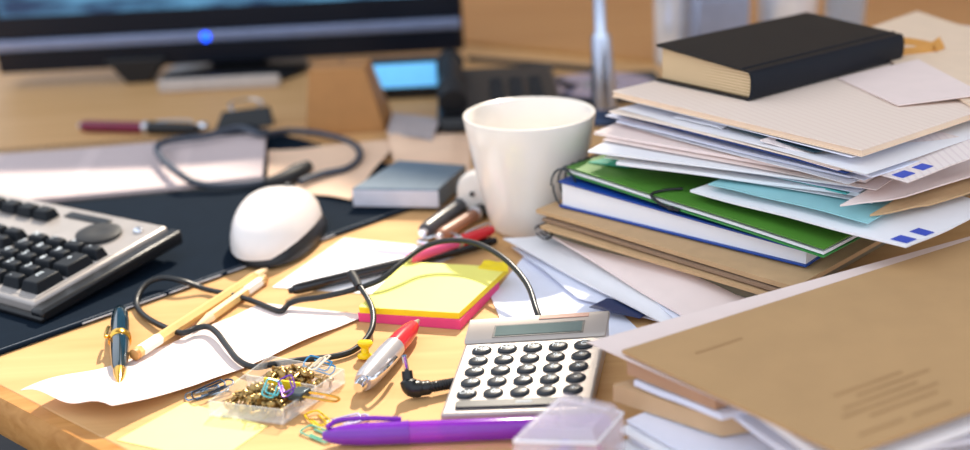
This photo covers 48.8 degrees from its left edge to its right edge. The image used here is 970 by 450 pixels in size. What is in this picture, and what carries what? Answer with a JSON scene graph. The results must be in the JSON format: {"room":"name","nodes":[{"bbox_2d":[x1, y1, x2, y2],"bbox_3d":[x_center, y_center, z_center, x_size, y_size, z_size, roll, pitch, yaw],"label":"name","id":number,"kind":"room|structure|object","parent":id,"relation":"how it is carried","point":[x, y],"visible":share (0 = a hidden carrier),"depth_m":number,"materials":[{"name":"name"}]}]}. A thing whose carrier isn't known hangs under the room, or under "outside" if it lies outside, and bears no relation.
{"room":"office","nodes":[
{"label":"office","id":0,"kind":"room"},
{"bbox_2d":[0,434,26,449],"bbox_3d":[0.039,0.751,1.029,5.200,0.050,4.600,-3,21,0],"label":"floor","id":1,"kind":"structure","parent":0,"point":[5,443],"depth_m":2.00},
{"bbox_2d":[0,45,969,449],"bbox_3d":[-0.057,0.290,1.132,2.000,0.750,0.920,13,26,36],"label":"desk","id":2,"kind":"object","parent":1,"relation":"on","point":[37,109],"visible":0.09,"depth_m":0.67,"materials":[{"name":"brown wood"}]},
{"bbox_2d":[104,305,131,382],"bbox_3d":[-0.221,0.072,0.646,0.015,0.014,0.108,-9,21,-16],"label":"pen","id":3,"kind":"object","parent":2,"relation":"on","point":[119,337],"visible":1,"depth_m":0.64,"materials":[{"name":"teal paint"}]},
{"bbox_2d":[78,119,199,134],"bbox_3d":[-0.370,-0.105,1.137,0.144,0.018,0.014,3,21,15],"label":"ballpoint pen","id":4,"kind":"object","parent":2,"relation":"on","point":[160,127],"visible":1,"depth_m":1.13,"materials":[{"name":"red plastic"}]},
{"bbox_2d":[198,121,208,132],"bbox_3d":[-0.297,-0.103,1.128,0.012,0.012,0.012,-3,21,0],"label":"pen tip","id":5,"kind":"object","parent":4,"relation":"attached to","point":[203,126],"visible":0.94,"depth_m":1.12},
{"bbox_2d":[20,303,358,405],"bbox_3d":[-0.170,0.072,0.639,0.198,0.013,0.071,-22,27,-40],"label":"paper","id":6,"kind":"object","parent":2,"relation":"on","point":[255,334],"visible":1,"depth_m":0.64,"materials":[{"name":"paper"}]},
{"bbox_2d":[117,402,267,449],"bbox_3d":[-0.152,0.109,0.558,0.063,0.001,0.045,9,24,29],"label":"sticky note","id":7,"kind":"object","parent":2,"relation":"on","point":[188,426],"visible":1,"depth_m":0.56,"materials":[{"name":"paper"}]},
{"bbox_2d":[129,267,269,359],"bbox_3d":[-0.180,0.054,0.695,0.008,0.007,0.145,6,21,22],"label":"pencil","id":8,"kind":"object","parent":2,"relation":"on","point":[156,340],"visible":1,"depth_m":0.68,"materials":[{"name":"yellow wood"}]},
{"bbox_2d":[184,385,229,400],"bbox_3d":[-0.155,0.093,0.597,0.025,0.002,0.009,-12,22,-23],"label":"paper clip","id":9,"kind":"object","parent":2,"relation":"on","point":[216,386],"visible":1,"depth_m":0.60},
{"bbox_2d":[191,378,233,400],"bbox_3d":[-0.152,0.091,0.595,0.025,0.004,0.009,-19,26,-36],"label":"paper clip","id":10,"kind":"object","parent":2,"relation":"on","point":[224,386],"visible":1,"depth_m":0.59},
{"bbox_2d":[0,125,456,354],"bbox_3d":[-0.358,-0.005,0.887,0.537,0.003,0.441,-21,27,-40],"label":"desk mat","id":11,"kind":"object","parent":2,"relation":"on","point":[204,218],"visible":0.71,"depth_m":0.83,"materials":[{"name":"plastic"}]},
{"bbox_2d":[0,194,182,322],"bbox_3d":[-0.455,-0.003,0.850,0.472,0.029,0.126,9,24,30],"label":"keyboard","id":12,"kind":"object","parent":11,"relation":"on","point":[53,258],"visible":1,"depth_m":0.75,"materials":[{"name":"silver metal"}]},
{"bbox_2d":[0,126,267,203],"bbox_3d":[-0.363,-0.052,0.992,0.314,0.015,0.156,-6,21,-7],"label":"spiral notebook","id":13,"kind":"object","parent":11,"relation":"on","point":[66,175],"visible":0.86,"depth_m":0.99,"materials":[{"name":"white paper"}]},
{"bbox_2d":[230,182,327,267],"bbox_3d":[-0.156,-0.006,0.805,0.068,0.036,0.110,-3,21,0],"label":"computer mouse","id":14,"kind":"object","parent":11,"relation":"on","point":[273,226],"visible":1,"depth_m":0.78,"materials":[{"name":"white plastic"}]},
{"bbox_2d":[268,140,390,199],"bbox_3d":[-0.146,-0.049,0.963,0.125,0.005,0.167,-3,21,0],"label":"loose paper","id":15,"kind":"object","parent":11,"relation":"on","point":[335,155],"visible":0.76,"depth_m":0.99,"materials":[{"name":"paper"}]},
{"bbox_2d":[153,125,363,189],"bbox_3d":[-0.204,-0.064,0.992,0.180,0.021,0.183,-13,23,-26],"label":"cable","id":16,"kind":"object","parent":15,"relation":"on","point":[298,172],"visible":1,"depth_m":0.95,"materials":[{"name":"grey rubber"}]},
{"bbox_2d":[352,160,465,207],"bbox_3d":[-0.060,-0.032,0.890,0.070,0.016,0.080,5,22,21],"label":"box","id":17,"kind":"object","parent":11,"relation":"on","point":[405,184],"visible":0.94,"depth_m":0.87,"materials":[{"name":"metal"}]},
{"bbox_2d":[0,0,463,92],"bbox_3d":[-0.339,-0.405,1.329,0.605,0.440,0.194,-3,21,0],"label":"monitor","id":18,"kind":"object","parent":2,"relation":"on","point":[211,44],"visible":1,"depth_m":1.37,"materials":[{"name":"black"}]},
{"bbox_2d":[201,32,209,40],"bbox_3d":[-0.357,-0.240,1.366,0.012,0.012,0.004,-3,20,0],"label":"light","id":19,"kind":"object","parent":18,"relation":"attached to","point":[205,36],"depth_m":1.36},
{"bbox_2d":[196,274,267,324],"bbox_3d":[-0.168,0.051,0.705,0.007,0.007,0.083,5,22,21],"label":"pencil","id":20,"kind":"object","parent":2,"relation":"on","point":[215,313],"visible":1,"depth_m":0.70,"materials":[{"name":"brown wood"}]},
{"bbox_2d":[215,98,274,129],"bbox_3d":[-0.259,-0.120,1.149,0.062,0.025,0.033,-6,21,-9],"label":"binder clip","id":21,"kind":"object","parent":2,"relation":"on","point":[259,116],"visible":0.99,"depth_m":1.14,"materials":[{"name":"black metal"}]},
{"bbox_2d":[299,424,327,443],"bbox_3d":[-0.086,0.107,0.550,0.021,0.002,0.009,12,25,35],"label":"paper clip","id":22,"kind":"object","parent":2,"relation":"on","point":[312,436],"visible":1,"depth_m":0.55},
{"bbox_2d":[303,410,330,430],"bbox_3d":[-0.087,0.102,0.562,0.009,0.002,0.021,-17,25,-32],"label":"paper clip","id":23,"kind":"object","parent":2,"relation":"on","point":[312,411],"visible":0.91,"depth_m":0.56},
{"bbox_2d":[302,355,335,375],"bbox_3d":[-0.095,0.080,0.613,0.021,0.007,0.008,8,23,26],"label":"paper clip","id":24,"kind":"object","parent":2,"relation":"on","point":[309,356],"visible":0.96,"depth_m":0.61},
{"bbox_2d":[134,238,540,369],"bbox_3d":[-0.100,0.048,0.670,0.272,0.029,0.136,-3,21,0],"label":"cable","id":25,"kind":"object","parent":2,"relation":"on","point":[352,275],"visible":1,"depth_m":0.69,"materials":[{"name":"rubber"}]},
{"bbox_2d":[326,412,368,427],"bbox_3d":[-0.072,0.102,0.561,0.023,0.002,0.009,-11,22,-21],"label":"paper clip","id":26,"kind":"object","parent":2,"relation":"on","point":[352,414],"visible":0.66,"depth_m":0.56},
{"bbox_2d":[306,58,391,133],"bbox_3d":[-0.143,-0.137,1.118,0.084,0.067,0.070,-3,21,0],"label":"cardboard box","id":27,"kind":"object","parent":2,"relation":"on","point":[345,96],"visible":0.96,"depth_m":1.09,"materials":[{"name":"cardboard"}]},
{"bbox_2d":[273,238,454,293],"bbox_3d":[-0.079,0.030,0.756,0.107,0.001,0.096,5,22,20],"label":"loose paper","id":28,"kind":"object","parent":2,"relation":"on","point":[347,254],"visible":0.63,"depth_m":0.77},
{"bbox_2d":[357,339,372,359],"bbox_3d":[-0.070,0.074,0.627,0.009,0.014,0.011,2,21,13],"label":"pin","id":29,"kind":"object","parent":2,"relation":"on","point":[364,344],"visible":0.88,"depth_m":0.62,"materials":[{"name":"yellow plastic"}]},
{"bbox_2d":[353,319,419,392],"bbox_3d":[-0.053,0.074,0.618,0.018,0.014,0.086,4,22,19],"label":"ballpoint pen","id":30,"kind":"object","parent":2,"relation":"on","point":[391,350],"visible":1,"depth_m":0.60,"materials":[{"name":"silver plastic"}]},
{"bbox_2d":[288,236,496,293],"bbox_3d":[-0.062,0.027,0.748,0.158,0.011,0.009,-13,23,-25],"label":"pen","id":31,"kind":"object","parent":2,"relation":"on","point":[381,268],"visible":0.73,"depth_m":0.74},
{"bbox_2d":[408,222,494,262],"bbox_3d":[-0.024,0.013,0.757,0.080,0.012,0.009,-19,26,-37],"label":"pen","id":32,"kind":"object","parent":31,"relation":"on","point":[478,234],"visible":0.6,"depth_m":0.76,"materials":[{"name":"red plastic"}]},
{"bbox_2d":[370,55,439,98],"bbox_3d":[-0.096,-0.172,1.242,0.092,0.041,0.052,-3,21,0],"label":"screen","id":33,"kind":"object","parent":2,"relation":"on","point":[415,76],"visible":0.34,"depth_m":1.22,"materials":[{"name":"blue plastic"}]},
{"bbox_2d":[400,355,453,397],"bbox_3d":[-0.031,0.082,0.579,0.031,0.023,0.012,-5,21,-4],"label":"plug","id":34,"kind":"object","parent":2,"relation":"on","point":[412,387],"visible":1,"depth_m":0.58,"materials":[{"name":"black plastic"}]},
{"bbox_2d":[386,130,469,172],"bbox_3d":[-0.055,-0.063,0.984,0.084,0.012,0.185,-3,21,0],"label":"loose paper","id":35,"kind":"object","parent":2,"relation":"on","point":[444,148],"visible":0.66,"depth_m":1.00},
{"bbox_2d":[388,113,437,140],"bbox_3d":[-0.071,-0.100,1.069,0.051,0.002,0.115,-3,21,0],"label":"leaflet","id":36,"kind":"object","parent":35,"relation":"on","point":[423,127],"visible":1,"depth_m":1.06,"materials":[{"name":"paper"}]},
{"bbox_2d":[358,282,498,329],"bbox_3d":[-0.035,0.049,0.693,0.074,0.006,0.064,3,21,16],"label":"sticky note pad","id":37,"kind":"object","parent":2,"relation":"on","point":[447,323],"visible":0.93,"depth_m":0.67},
{"bbox_2d":[359,262,507,318],"bbox_3d":[-0.032,0.042,0.697,0.073,0.004,0.081,4,22,18],"label":"sticky note pad","id":38,"kind":"object","parent":37,"relation":"on","point":[436,290],"visible":0.89,"depth_m":0.69,"materials":[{"name":"paper"}]},
{"bbox_2d":[478,260,507,271],"bbox_3d":[0.007,0.027,0.719,0.022,0.004,0.010,7,23,24],"label":"sticky note","id":39,"kind":"object","parent":38,"relation":"on","point":[486,264],"visible":0.96,"depth_m":0.72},
{"bbox_2d":[418,196,467,236],"bbox_3d":[-0.021,-0.016,0.846,0.014,0.018,0.124,7,23,24],"label":"ballpoint pen","id":40,"kind":"object","parent":2,"relation":"on","point":[453,210],"visible":0.68,"depth_m":0.81,"materials":[{"name":"grey plastic"}]},
{"bbox_2d":[435,204,487,239],"bbox_3d":[-0.011,-0.006,0.828,0.012,0.012,0.094,9,24,29],"label":"marker pen","id":41,"kind":"object","parent":2,"relation":"on","point":[476,213],"visible":0.77,"depth_m":0.81,"materials":[{"name":"brown plastic"}]},
{"bbox_2d":[322,413,610,445],"bbox_3d":[-0.010,0.102,0.537,0.145,0.013,0.014,-3,21,1],"label":"pen","id":42,"kind":"object","parent":2,"relation":"on","point":[396,431],"visible":0.98,"depth_m":0.53,"materials":[{"name":"plastic"}]},
{"bbox_2d":[456,169,483,209],"bbox_3d":[-0.005,-0.026,0.846,0.036,0.036,0.018,4,22,17],"label":"adapter","id":43,"kind":"object","parent":2,"relation":"on","point":[468,189],"visible":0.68,"depth_m":0.84,"materials":[{"name":"white plastic"}]},
{"bbox_2d":[436,49,590,132],"bbox_3d":[0.050,-0.186,1.231,0.208,0.062,0.352,-3,21,0],"label":"desk telephone","id":44,"kind":"object","parent":2,"relation":"on","point":[459,89],"visible":0.78,"depth_m":1.14,"materials":[{"name":"black plastic"}]},
{"bbox_2d":[441,311,609,419],"bbox_3d":[0.025,0.077,0.586,0.098,0.021,0.086,-3,21,0],"label":"calculator","id":45,"kind":"object","parent":2,"relation":"on","point":[522,365],"visible":1,"depth_m":0.58,"materials":[{"name":"plastic"}]},
{"bbox_2d":[463,96,595,237],"bbox_3d":[0.038,-0.042,0.805,0.105,0.090,0.098,-12,22,-22],"label":"coffee mug","id":46,"kind":"object","parent":2,"relation":"on","point":[516,145],"visible":0.83,"depth_m":0.77,"materials":[{"name":"white ceramic"}]},
{"bbox_2d":[491,257,636,335],"bbox_3d":[0.034,0.045,0.701,0.076,0.001,0.193,-9,21,-15],"label":"loose paper","id":47,"kind":"object","parent":2,"relation":"on","point":[512,299],"visible":0.51,"depth_m":0.69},
{"bbox_2d":[512,398,623,444],"bbox_3d":[0.039,0.103,0.495,0.036,0.035,0.046,9,24,29],"label":"plastic box","id":48,"kind":"object","parent":2,"relation":"on","point":[621,413],"visible":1,"depth_m":0.49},
{"bbox_2d":[550,435,575,449],"bbox_3d":[0.039,0.107,0.513,0.010,0.011,0.020,11,25,33],"label":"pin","id":49,"kind":"object","parent":48,"relation":"in","point":[562,446],"visible":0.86,"depth_m":0.51,"materials":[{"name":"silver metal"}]},
{"bbox_2d":[512,247,657,321],"bbox_3d":[0.065,0.037,0.708,0.090,0.003,0.136,-3,21,0],"label":"loose paper","id":50,"kind":"object","parent":2,"relation":"on","point":[577,288],"visible":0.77,"depth_m":0.70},
{"bbox_2d":[503,235,671,321],"bbox_3d":[0.094,0.032,0.703,0.058,0.005,0.210,-15,24,-29],"label":"loose paper","id":51,"kind":"object","parent":50,"relation":"on","point":[551,251],"visible":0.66,"depth_m":0.71,"materials":[{"name":"white paper"}]},
{"bbox_2d":[589,298,644,317],"bbox_3d":[0.086,0.051,0.663,0.038,0.001,0.021,10,24,32],"label":"leaflet","id":52,"kind":"object","parent":50,"relation":"on","point":[611,305],"visible":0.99,"depth_m":0.66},
{"bbox_2d":[591,0,619,127],"bbox_3d":[0.117,-0.221,1.052,0.052,0.244,0.052,-3,21,0],"label":"metal stand","id":53,"kind":"object","parent":2,"relation":"on","point":[602,67],"visible":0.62,"depth_m":1.07,"materials":[{"name":"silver metal"}]},
{"bbox_2d":[555,71,658,104],"bbox_3d":[0.131,-0.155,1.212,0.142,0.008,0.124,-3,21,0],"label":"case","id":54,"kind":"object","parent":2,"relation":"on","point":[652,75],"visible":0.2,"depth_m":1.22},
{"bbox_2d":[555,72,651,97],"bbox_3d":[0.130,-0.159,1.210,0.120,0.001,0.120,-3,21,0],"label":"disc","id":55,"kind":"object","parent":54,"relation":"on","point":[624,80],"visible":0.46,"depth_m":1.22,"materials":[{"name":"metal"}]},
{"bbox_2d":[614,437,645,449],"bbox_3d":[0.149,0.106,0.504,0.123,0.002,0.129,-19,26,-37],"label":"loose paper","id":56,"kind":"object","parent":2,"relation":"on","point":[627,444],"visible":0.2,"depth_m":0.51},
{"bbox_2d":[632,439,650,449],"bbox_3d":[0.152,0.104,0.500,0.111,0.002,0.128,-20,27,-38],"label":"loose paper","id":57,"kind":"object","parent":56,"relation":"on","point":[633,440],"visible":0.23,"depth_m":0.51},
{"bbox_2d":[618,424,674,449],"bbox_3d":[0.149,0.101,0.501,0.115,0.002,0.128,-18,25,-34],"label":"loose paper","id":58,"kind":"object","parent":57,"relation":"on","point":[629,430],"visible":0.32,"depth_m":0.51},
{"bbox_2d":[626,412,969,449],"bbox_3d":[0.148,0.099,0.497,0.097,0.002,0.139,-20,27,-39],"label":"loose paper","id":59,"kind":"object","parent":58,"relation":"on","point":[678,436],"visible":0.27,"depth_m":0.50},
{"bbox_2d":[613,378,750,436],"bbox_3d":[0.137,0.083,0.527,0.130,0.012,0.069,-12,22,-22],"label":"folder","id":60,"kind":"object","parent":59,"relation":"on","point":[625,392],"visible":0.22,"depth_m":0.51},
{"bbox_2d":[634,379,746,419],"bbox_3d":[0.161,0.070,0.529,0.159,0.005,0.078,-14,23,-28],"label":"bundle","id":61,"kind":"object","parent":60,"relation":"on","point":[727,412],"visible":0.14,"depth_m":0.50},
{"bbox_2d":[627,357,728,409],"bbox_3d":[0.144,0.062,0.535,0.140,0.012,0.054,-14,23,-28],"label":"folder","id":62,"kind":"object","parent":61,"relation":"on","point":[634,370],"visible":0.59,"depth_m":0.51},
{"bbox_2d":[758,413,969,449],"bbox_3d":[0.184,0.068,0.504,0.150,0.009,0.122,-12,22,-22],"label":"bundle","id":63,"kind":"object","parent":62,"relation":"on","point":[959,426],"visible":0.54,"depth_m":0.44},
{"bbox_2d":[587,236,969,425],"bbox_3d":[0.214,0.051,0.533,0.290,0.006,0.150,-12,22,-22],"label":"loose paper","id":64,"kind":"object","parent":63,"relation":"on","point":[614,344],"visible":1,"depth_m":0.56,"materials":[{"name":"paper"}]},
{"bbox_2d":[622,240,969,449],"bbox_3d":[0.241,0.045,0.534,0.322,0.009,0.136,-13,23,-25],"label":"envelope","id":65,"kind":"object","parent":64,"relation":"on","point":[873,359],"visible":1,"depth_m":0.50,"materials":[{"name":"paper"}]},
{"bbox_2d":[733,414,969,449],"bbox_3d":[0.172,0.081,0.504,0.120,0.006,0.107,-7,21,-10],"label":"bundle","id":66,"kind":"object","parent":60,"relation":"on","point":[753,424],"visible":0.08,"depth_m":0.47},
{"bbox_2d":[657,302,679,317],"bbox_3d":[0.138,0.051,0.641,0.055,0.001,0.051,-8,21,-12],"label":"loose paper","id":67,"kind":"object","parent":2,"relation":"on","point":[672,314],"visible":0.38,"depth_m":0.64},
{"bbox_2d":[552,236,745,315],"bbox_3d":[0.113,0.026,0.694,0.058,0.012,0.171,-13,23,-25],"label":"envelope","id":68,"kind":"object","parent":67,"relation":"on","point":[682,293],"visible":0.44,"depth_m":0.67,"materials":[{"name":"paper"}]},
{"bbox_2d":[688,0,749,36],"bbox_3d":[0.277,-0.234,1.273,0.066,0.098,0.054,-3,21,0],"label":"steel canister","id":69,"kind":"object","parent":2,"relation":"on","point":[705,16],"visible":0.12,"depth_m":1.24,"materials":[{"name":"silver metal"}]},
{"bbox_3d":[0.227,-0.013,0.791,0.333,0.005,0.323,-3,20,0],"label":"folder","id":70,"kind":"object","parent":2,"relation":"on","visible":0},
{"bbox_2d":[535,194,968,297],"bbox_3d":[0.212,-0.016,0.788,0.301,0.011,0.196,-21,27,-39],"label":"folder","id":71,"kind":"object","parent":70,"relation":"on","point":[734,290],"visible":0.08,"depth_m":0.70,"materials":[{"name":"brown paper"}]},
{"bbox_2d":[540,223,769,294],"bbox_3d":[0.211,-0.019,0.773,0.300,0.003,0.188,-21,27,-40],"label":"folder","id":72,"kind":"object","parent":71,"relation":"on","point":[605,244],"visible":0.12,"depth_m":0.68,"materials":[{"name":"paper"}]},
{"bbox_2d":[542,216,780,290],"bbox_3d":[0.215,-0.023,0.774,0.300,0.003,0.192,-21,27,-39],"label":"folder","id":73,"kind":"object","parent":72,"relation":"on","point":[584,230],"visible":0.15,"depth_m":0.68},
{"bbox_2d":[536,199,881,287],"bbox_3d":[0.219,-0.029,0.777,0.310,0.004,0.206,-20,27,-39],"label":"folder","id":74,"kind":"object","parent":73,"relation":"on","point":[777,273],"visible":0.16,"depth_m":0.66,"materials":[{"name":"cardboard"}]},
{"bbox_2d":[550,154,820,266],"bbox_3d":[0.217,-0.050,0.791,0.197,0.030,0.300,15,27,40],"label":"notebook","id":75,"kind":"object","parent":74,"relation":"on","point":[578,194],"visible":0.2,"depth_m":0.70,"materials":[{"name":"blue paper"}]},
{"bbox_2d":[567,155,861,257],"bbox_3d":[0.234,-0.051,0.769,0.304,0.016,0.200,-20,27,-38],"label":"folder","id":76,"kind":"object","parent":75,"relation":"on","point":[670,190],"visible":0.31,"depth_m":0.68,"materials":[{"name":"green paper"}]},
{"bbox_2d":[588,158,628,167],"bbox_3d":[0.093,-0.043,0.744,0.043,0.002,0.018,1,21,10],"label":"divider","id":77,"kind":"object","parent":76,"relation":"on","point":[604,161],"visible":0.52,"depth_m":0.75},
{"bbox_2d":[604,155,871,203],"bbox_3d":[0.228,-0.066,0.763,0.184,0.001,0.240,13,26,37],"label":"loose paper","id":78,"kind":"object","parent":76,"relation":"on","point":[843,196],"visible":0.15,"depth_m":0.64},
{"bbox_2d":[616,157,867,195],"bbox_3d":[0.230,-0.072,0.772,0.169,0.003,0.270,10,24,31],"label":"bundle","id":79,"kind":"object","parent":78,"relation":"on","point":[630,162],"visible":0.12,"depth_m":0.68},
{"bbox_2d":[776,177,849,194],"bbox_3d":[0.267,-0.063,0.740,0.240,0.002,0.107,-20,26,-37],"label":"folder","id":80,"kind":"object","parent":79,"relation":"on","point":[825,188],"visible":0.05,"depth_m":0.64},
{"bbox_2d":[766,175,864,192],"bbox_3d":[0.239,-0.071,0.756,0.171,0.002,0.240,16,28,42],"label":"loose paper","id":81,"kind":"object","parent":80,"relation":"on","point":[844,188],"visible":0.1,"depth_m":0.63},
{"bbox_2d":[588,141,861,188],"bbox_3d":[0.219,-0.079,0.776,0.180,0.003,0.270,10,24,32],"label":"bundle","id":82,"kind":"object","parent":81,"relation":"on","point":[607,147],"visible":0.15,"depth_m":0.69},
{"bbox_2d":[602,137,892,189],"bbox_3d":[0.232,-0.074,0.754,0.193,0.001,0.240,15,27,40],"label":"loose paper","id":83,"kind":"object","parent":82,"relation":"on","point":[877,182],"visible":0.13,"depth_m":0.66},
{"bbox_2d":[594,123,873,182],"bbox_3d":[0.239,-0.084,0.773,0.195,0.003,0.270,15,27,40],"label":"bundle","id":84,"kind":"object","parent":83,"relation":"on","point":[620,131],"visible":0.05,"depth_m":0.72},
{"bbox_2d":[628,125,859,183],"bbox_3d":[0.249,-0.075,0.742,0.240,0.002,0.179,-17,25,-33],"label":"loose paper","id":85,"kind":"object","parent":84,"relation":"on","point":[837,178],"visible":0.07,"depth_m":0.65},
{"bbox_2d":[616,120,850,177],"bbox_3d":[0.255,-0.085,0.760,0.270,0.003,0.185,-19,26,-36],"label":"document","id":86,"kind":"object","parent":85,"relation":"on","point":[617,121],"visible":0.06,"depth_m":0.69,"materials":[{"name":"white paper"}]},
{"bbox_2d":[605,113,870,179],"bbox_3d":[0.244,-0.081,0.747,0.240,0.002,0.210,-18,25,-34],"label":"loose paper","id":87,"kind":"object","parent":86,"relation":"on","point":[617,116],"visible":0.09,"depth_m":0.68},
{"bbox_2d":[643,120,848,173],"bbox_3d":[0.255,-0.086,0.750,0.260,0.002,0.192,-16,24,-32],"label":"folder","id":88,"kind":"object","parent":87,"relation":"on","point":[842,171],"visible":0.16,"depth_m":0.66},
{"bbox_2d":[852,160,920,177],"bbox_3d":[0.270,-0.083,0.736,0.260,0.002,0.193,-16,24,-30],"label":"document","id":89,"kind":"object","parent":88,"relation":"on","point":[907,163],"visible":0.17,"depth_m":0.60,"materials":[{"name":"white paper"}]},
{"bbox_2d":[800,159,841,170],"bbox_3d":[0.257,-0.082,0.731,0.240,0.002,0.177,-14,23,-28],"label":"loose paper","id":90,"kind":"object","parent":89,"relation":"on","point":[830,167],"visible":0.11,"depth_m":0.61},
{"bbox_2d":[609,109,852,171],"bbox_3d":[0.253,-0.089,0.748,0.270,0.002,0.195,-18,25,-34],"label":"document","id":91,"kind":"object","parent":90,"relation":"on","point":[616,111],"visible":0.15,"depth_m":0.68,"materials":[{"name":"beige paper"}]},
{"bbox_2d":[618,103,969,174],"bbox_3d":[0.249,-0.083,0.731,0.240,0.002,0.203,-16,24,-32],"label":"loose paper","id":92,"kind":"object","parent":91,"relation":"on","point":[905,151],"visible":0.19,"depth_m":0.64,"materials":[{"name":"paper"}]},
{"bbox_2d":[674,115,725,128],"bbox_3d":[0.145,-0.069,0.703,0.016,0.002,0.042,-18,25,-34],"label":"folded paper","id":93,"kind":"object","parent":92,"relation":"on","point":[684,117],"visible":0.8,"depth_m":0.70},
{"bbox_2d":[627,100,855,157],"bbox_3d":[0.189,-0.074,0.700,0.090,0.001,0.191,-16,24,-31],"label":"loose paper","id":94,"kind":"object","parent":92,"relation":"on","point":[780,138],"visible":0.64,"depth_m":0.64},
{"bbox_2d":[612,25,969,156],"bbox_3d":[0.295,-0.110,0.772,0.360,0.004,0.205,-17,25,-33],"label":"envelope","id":95,"kind":"object","parent":94,"relation":"on","point":[834,114],"visible":0.45,"depth_m":0.67,"materials":[{"name":"paper"}]},
{"bbox_2d":[656,12,944,100],"bbox_3d":[0.237,-0.130,0.790,0.214,0.028,0.096,-17,25,-33],"label":"book","id":96,"kind":"object","parent":95,"relation":"on","point":[753,61],"visible":1,"depth_m":0.76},
{"bbox_2d":[838,59,969,105],"bbox_3d":[0.283,-0.098,0.728,0.068,0.004,0.113,-3,21,0],"label":"loose paper","id":97,"kind":"object","parent":95,"relation":"on","point":[916,81],"visible":1,"depth_m":0.72,"materials":[{"name":"paper"}]},
{"bbox_2d":[872,11,969,105],"bbox_3d":[0.359,-0.131,0.810,0.121,0.002,0.346,-3,21,0],"label":"manila folder","id":98,"kind":"object","parent":95,"relation":"on","point":[953,60],"visible":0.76,"depth_m":0.85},
{"bbox_2d":[760,131,969,182],"bbox_3d":[0.235,-0.048,0.641,0.084,0.010,0.109,-21,27,-40],"label":"envelope","id":99,"kind":"object","parent":89,"relation":"on","point":[935,161],"visible":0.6,"depth_m":0.62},
{"bbox_2d":[726,126,822,152],"bbox_3d":[0.183,-0.054,0.655,0.021,0.002,0.082,-16,24,-30],"label":"card","id":100,"kind":"object","parent":99,"relation":"on","point":[807,148],"visible":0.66,"depth_m":0.64,"materials":[{"name":"paper"}]},
{"bbox_2d":[690,184,969,247],"bbox_3d":[0.219,-0.017,0.655,0.112,0.005,0.145,-18,25,-34],"label":"envelope","id":101,"kind":"object","parent":76,"relation":"on","point":[906,228],"visible":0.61,"depth_m":0.62,"materials":[{"name":"white paper"}]},
{"bbox_2d":[708,179,892,223],"bbox_3d":[0.256,-0.044,0.708,0.220,0.003,0.107,-21,27,-40],"label":"folder","id":102,"kind":"object","parent":101,"relation":"on","point":[828,204],"visible":0.23,"depth_m":0.64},
{"bbox_2d":[870,178,969,215],"bbox_3d":[0.268,-0.020,0.635,0.119,0.004,0.039,-18,25,-34],"label":"folder","id":103,"kind":"object","parent":102,"relation":"on","point":[960,188],"visible":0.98,"depth_m":0.63,"materials":[{"name":"paper"}]},
{"bbox_2d":[840,160,969,206],"bbox_3d":[0.261,-0.024,0.630,0.128,0.004,0.043,-21,27,-40],"label":"document","id":104,"kind":"object","parent":103,"relation":"on","point":[894,189],"visible":0.7,"depth_m":0.63,"materials":[{"name":"paper"}]},
{"bbox_2d":[462,0,969,64],"bbox_3d":[0.661,0.075,1.605,2.500,0.750,0.740,13,26,36],"label":"wall","id":105,"kind":"structure","parent":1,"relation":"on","point":[558,27],"depth_m":1.61,"materials":[{"name":"brown wood"}]},
{"bbox_2d":[654,0,688,64],"bbox_3d":[0.233,-0.256,1.321,0.052,0.111,0.052,-3,21,0],"label":"tumbler","id":106,"kind":"object","parent":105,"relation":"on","point":[671,17],"visible":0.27,"depth_m":1.30,"materials":[{"name":"metal"}]},
{"bbox_2d":[757,0,817,22],"bbox_3d":[0.363,-0.247,1.292,0.074,0.101,0.074,-3,21,0],"label":"tumbler","id":107,"kind":"object","parent":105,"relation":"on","point":[766,9],"visible":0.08,"depth_m":1.26,"materials":[{"name":"metal"}]},
{"bbox_2d":[824,0,866,24],"bbox_3d":[0.451,-0.269,1.340,0.054,0.101,0.054,-3,21,0],"label":"tumbler","id":108,"kind":"object","parent":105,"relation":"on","point":[853,11],"visible":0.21,"depth_m":1.32,"materials":[{"name":"clear glass"}]},
{"bbox_2d":[238,402,246,411],"bbox_3d":[-0.131,0.098,0.576,0.005,0.006,0.009,-8,21,-12],"label":"fastener","id":109,"kind":"object","parent":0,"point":[242,407],"visible":1,"depth_m":0.57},
{"bbox_2d":[261,378,281,397],"bbox_3d":[-0.114,0.087,0.571,0.009,0.006,0.012,0,21,9],"label":"paper clip","id":110,"kind":"object","parent":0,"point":[267,379],"visible":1,"depth_m":0.57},
{"bbox_2d":[264,377,300,390],"bbox_3d":[-0.113,0.091,0.585,0.050,0.010,0.057,7,23,25],"label":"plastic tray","id":111,"kind":"object","parent":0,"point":[286,384],"visible":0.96,"depth_m":0.59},
{"bbox_2d":[250,406,267,415],"bbox_3d":[-0.119,0.099,0.567,0.010,0.005,0.005,-21,27,-40],"label":"fastener","id":112,"kind":"object","parent":111,"relation":"in","point":[265,407],"visible":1,"depth_m":0.57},
{"bbox_2d":[287,386,339,402],"bbox_3d":[-0.091,0.091,0.570,0.028,0.005,0.009,4,22,18],"label":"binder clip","id":113,"kind":"object","parent":111,"relation":"in","point":[300,393],"visible":1,"depth_m":0.57,"materials":[{"name":"gold metal"}]},
{"bbox_2d":[278,374,295,397],"bbox_3d":[-0.106,0.086,0.571,0.008,0.008,0.013,-10,22,-19],"label":"paper clip","id":114,"kind":"object","parent":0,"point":[279,380],"visible":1,"depth_m":0.57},
{"bbox_2d":[308,354,330,370],"bbox_3d":[-0.092,0.076,0.595,0.009,0.007,0.014,13,26,37],"label":"paper clip","id":115,"kind":"object","parent":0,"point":[318,360],"visible":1,"depth_m":0.60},
{"bbox_2d":[416,232,457,243],"bbox_3d":[-0.035,0.011,0.789,0.032,0.005,0.024,-3,21,0],"label":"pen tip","id":116,"kind":"object","parent":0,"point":[421,240],"visible":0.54,"depth_m":0.79,"materials":[{"name":"silver metal"}]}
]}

